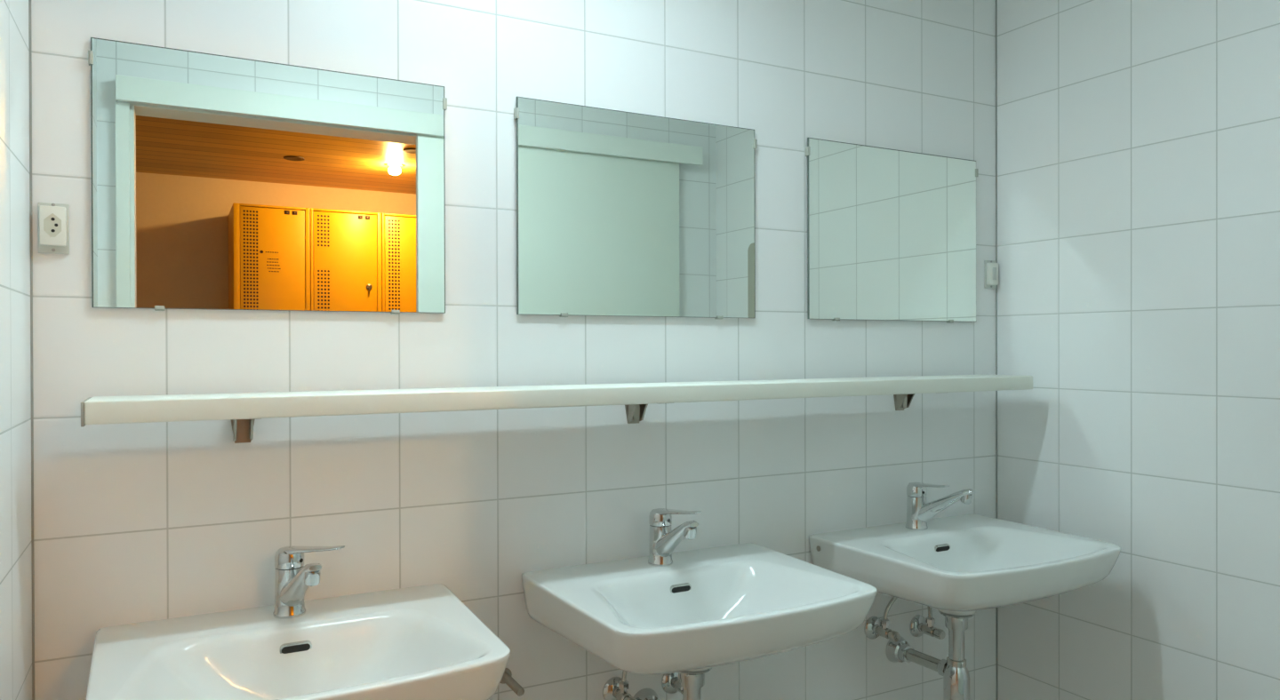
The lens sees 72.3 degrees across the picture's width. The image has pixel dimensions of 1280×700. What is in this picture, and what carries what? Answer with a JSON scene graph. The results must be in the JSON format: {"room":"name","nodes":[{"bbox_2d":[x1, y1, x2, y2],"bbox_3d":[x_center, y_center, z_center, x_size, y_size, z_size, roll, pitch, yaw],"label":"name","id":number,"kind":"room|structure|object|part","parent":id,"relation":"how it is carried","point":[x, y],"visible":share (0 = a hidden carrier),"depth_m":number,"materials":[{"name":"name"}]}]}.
{"room":"public restroom","nodes":[
{"label":"public restroom","id":0,"kind":"room"},
{"bbox_2d":[0,0,31,699],"bbox_3d":[-0.691,0.124,0.754,0.100,2.420,1.484,0,0,-28],"label":"wall","id":1,"kind":"structure","parent":0,"point":[15,393],"depth_m":1.29,"materials":[{"name":"tile"}]},
{"bbox_2d":[31,0,996,699],"bbox_3d":[-0.011,0.117,2.015,2.487,2.420,0.100,0,0,-28],"label":"wall","id":2,"kind":"structure","parent":0,"point":[134,523],"depth_m":1.82,"materials":[{"name":"tile"}]},
{"bbox_2d":[28,0,34,699],"bbox_3d":[-0.994,0.122,1.431,0.003,2.420,0.003,0,0,-28],"label":"trim","id":3,"kind":"structure","parent":2,"relation":"attached to","point":[29,1],"depth_m":1.43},
{"bbox_2d":[37,202,69,254],"bbox_3d":[-0.964,-0.201,1.438,0.043,0.083,0.018,0,0,-28],"label":"wall socket","id":4,"kind":"object","parent":2,"relation":"attached to","point":[53,219],"visible":1,"depth_m":1.43,"materials":[{"name":"white plastic"}]},
{"bbox_2d":[88,37,447,314],"bbox_3d":[-0.654,-0.297,1.607,0.606,0.456,0.012,0,0,-28],"label":"wall mirror","id":5,"kind":"object","parent":2,"relation":"attached to","point":[221,182],"visible":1,"depth_m":1.58,"materials":[{"name":"silver glass"}]},
{"bbox_2d":[85,584,510,699],"bbox_3d":[-0.540,0.557,1.400,0.592,0.178,0.488,0,0,-28],"label":"basin","id":6,"kind":"object","parent":2,"relation":"attached to","point":[421,643],"visible":0.98,"depth_m":1.45,"materials":[{"name":"white ceramic"}]},
{"bbox_2d":[272,545,344,619],"bbox_3d":[-0.565,0.404,1.515,0.089,0.128,0.178,0,0,-43],"label":"faucet","id":7,"kind":"object","parent":6,"relation":"on","point":[292,580],"visible":1,"depth_m":1.52,"materials":[{"name":"silver metal"}]},
{"bbox_3d":[-0.576,0.402,1.490,0.042,0.105,0.155,0,0,-37],"label":"spout","id":8,"kind":"part","parent":7,"relation":"part of","materials":[{"name":"silver metal"}]},
{"bbox_3d":[-0.579,0.361,1.536,0.134,0.042,0.049,0,0,17],"label":"lever","id":9,"kind":"part","parent":7,"relation":"part of","materials":[{"name":"silver metal"}]},
{"bbox_2d":[500,668,524,696],"bbox_3d":[-0.258,0.675,1.770,0.032,0.032,0.101,0,0,-28],"label":"pipe stub","id":10,"kind":"object","parent":2,"relation":"attached to","point":[507,678],"visible":0.73,"depth_m":1.76,"materials":[{"name":"metal"}]},
{"bbox_2d":[80,374,1032,443],"bbox_3d":[0.057,0.118,1.886,2.118,0.092,0.190,0,0,-28],"label":"wall shelf","id":11,"kind":"object","parent":2,"relation":"attached to","point":[242,409],"visible":1,"depth_m":1.62,"materials":[{"name":"white plastic"}]},
{"bbox_2d":[602,671,636,699],"bbox_3d":[-0.032,0.708,1.902,0.060,0.150,0.092,0,0,-37],"label":"angle valve","id":12,"kind":"object","parent":2,"relation":"attached to","point":[615,688],"visible":0.82,"depth_m":1.92,"materials":[{"name":"silver metal"}]},
{"bbox_3d":[-0.021,0.753,1.870,0.026,0.026,0.028,0,0,-28],"label":"knob","id":13,"kind":"part","parent":12,"relation":"part of","materials":[{"name":"silver metal"}]},
{"bbox_2d":[513,96,757,319],"bbox_3d":[0.009,-0.300,1.961,0.609,0.456,0.012,0,0,-28],"label":"wall mirror","id":14,"kind":"object","parent":2,"relation":"attached to","point":[620,213],"visible":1,"depth_m":1.94,"materials":[{"name":"silver glass"}]},
{"bbox_2d":[661,672,682,694],"bbox_3d":[0.092,0.710,1.965,0.067,0.154,0.088,0,0,-28],"label":"angle valve","id":15,"kind":"object","parent":2,"relation":"attached to","point":[670,684],"visible":0.3,"depth_m":1.99,"materials":[{"name":"silver metal"}]},
{"bbox_2d":[633,667,711,699],"bbox_3d":[0.068,0.777,1.862,0.083,0.268,0.246,0,0,-28],"label":"trap","id":16,"kind":"object","parent":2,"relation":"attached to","point":[692,683],"visible":0.66,"depth_m":1.77,"materials":[{"name":"silver metal"}]},
{"bbox_2d":[521,543,877,674],"bbox_3d":[0.124,0.554,1.755,0.592,0.178,0.488,0,0,-28],"label":"basin","id":17,"kind":"object","parent":2,"relation":"attached to","point":[705,610],"visible":1,"depth_m":1.75,"materials":[{"name":"white ceramic"}]},
{"bbox_2d":[648,508,701,567],"bbox_3d":[0.080,0.401,1.853,0.064,0.128,0.178,0,0,-32],"label":"faucet","id":18,"kind":"object","parent":17,"relation":"on","point":[663,541],"visible":1,"depth_m":1.88,"materials":[{"name":"silver metal"}]},
{"bbox_3d":[0.075,0.358,1.874,0.134,0.042,0.049,0,0,44],"label":"lever","id":19,"kind":"part","parent":18,"relation":"part of","materials":[{"name":"silver metal"}]},
{"bbox_3d":[0.077,0.399,1.838,0.042,0.105,0.155,0,0,-26],"label":"spout","id":20,"kind":"part","parent":18,"relation":"part of","materials":[{"name":"silver metal"}]},
{"bbox_2d":[864,597,900,642],"bbox_3d":[0.634,0.693,2.258,0.059,0.127,0.093,0,0,-39],"label":"angle valve","id":21,"kind":"object","parent":2,"relation":"attached to","point":[874,628],"visible":0.96,"depth_m":2.25,"materials":[{"name":"silver metal"}]},
{"bbox_3d":[0.644,0.727,2.225,0.026,0.026,0.028,0,0,-28],"label":"knob","id":22,"kind":"part","parent":21,"relation":"part of","materials":[{"name":"silver metal"}]},
{"bbox_2d":[805,137,977,322],"bbox_3d":[0.680,-0.302,2.319,0.602,0.455,0.012,0,0,-28],"label":"wall mirror","id":23,"kind":"object","parent":2,"relation":"attached to","point":[892,233],"visible":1,"depth_m":2.30,"materials":[{"name":"silver glass"}]},
{"bbox_2d":[909,606,945,639],"bbox_3d":[0.762,0.703,2.327,0.059,0.147,0.093,0,0,-17],"label":"angle valve","id":24,"kind":"object","parent":2,"relation":"attached to","point":[919,626],"visible":0.85,"depth_m":2.33,"materials":[{"name":"silver metal"}]},
{"bbox_3d":[0.785,0.746,2.301,0.026,0.026,0.028,0,0,-28],"label":"knob","id":25,"kind":"part","parent":24,"relation":"part of","materials":[{"name":"silver metal"}]},
{"bbox_2d":[885,610,974,699],"bbox_3d":[0.738,0.774,2.219,0.083,0.268,0.246,0,0,-28],"label":"trap","id":26,"kind":"object","parent":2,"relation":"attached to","point":[954,671],"visible":0.94,"depth_m":2.13,"materials":[{"name":"silver metal"}]},
{"bbox_3d":[0.729,0.793,2.236,0.031,0.034,0.150,0,0,-28],"label":"waste arm","id":27,"kind":"part","parent":26,"relation":"part of","materials":[{"name":"silver metal"}]},
{"bbox_2d":[943,664,969,699],"bbox_3d":[0.776,0.840,2.148,0.066,0.136,0.066,0,0,-28],"label":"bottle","id":28,"kind":"object","parent":26,"relation":"on","point":[956,677],"depth_m":2.12,"materials":[{"name":"silver metal"}]},
{"bbox_2d":[808,513,1121,615],"bbox_3d":[0.794,0.551,2.112,0.592,0.178,0.488,0,0,-28],"label":"basin","id":29,"kind":"object","parent":2,"relation":"attached to","point":[964,564],"visible":0.98,"depth_m":2.07,"materials":[{"name":"white ceramic"}]},
{"bbox_2d":[905,481,975,530],"bbox_3d":[0.750,0.398,2.210,0.067,0.128,0.178,0,0,-40],"label":"faucet","id":30,"kind":"object","parent":29,"relation":"on","point":[919,512],"visible":1,"depth_m":2.23,"materials":[{"name":"silver metal"}]},
{"bbox_3d":[0.731,0.355,2.222,0.049,0.042,0.134,0,0,-24],"label":"lever","id":31,"kind":"part","parent":30,"relation":"part of","materials":[{"name":"silver metal"}]},
{"bbox_3d":[0.767,0.396,2.210,0.155,0.105,0.042,0,0,44],"label":"spout","id":32,"kind":"part","parent":30,"relation":"part of","materials":[{"name":"silver metal"}]},
{"bbox_2d":[984,260,998,288],"bbox_3d":[1.000,-0.215,2.486,0.043,0.080,0.019,0,0,-28],"label":"light switch","id":33,"kind":"object","parent":2,"relation":"attached to","point":[990,267],"visible":1,"depth_m":2.48,"materials":[{"name":"white plastic"}]},
{"bbox_2d":[995,0,997,699],"bbox_3d":[1.021,0.113,2.507,0.003,2.420,0.003,0,0,-28],"label":"trim","id":34,"kind":"structure","parent":2,"relation":"attached to","point":[996,0],"depth_m":2.50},
{"bbox_2d":[997,0,1279,699],"bbox_3d":[1.415,0.114,1.878,0.100,2.420,1.484,0,0,-28],"label":"wall","id":35,"kind":"structure","parent":0,"point":[1139,140],"depth_m":2.13,"materials":[{"name":"tile"}]}
]}

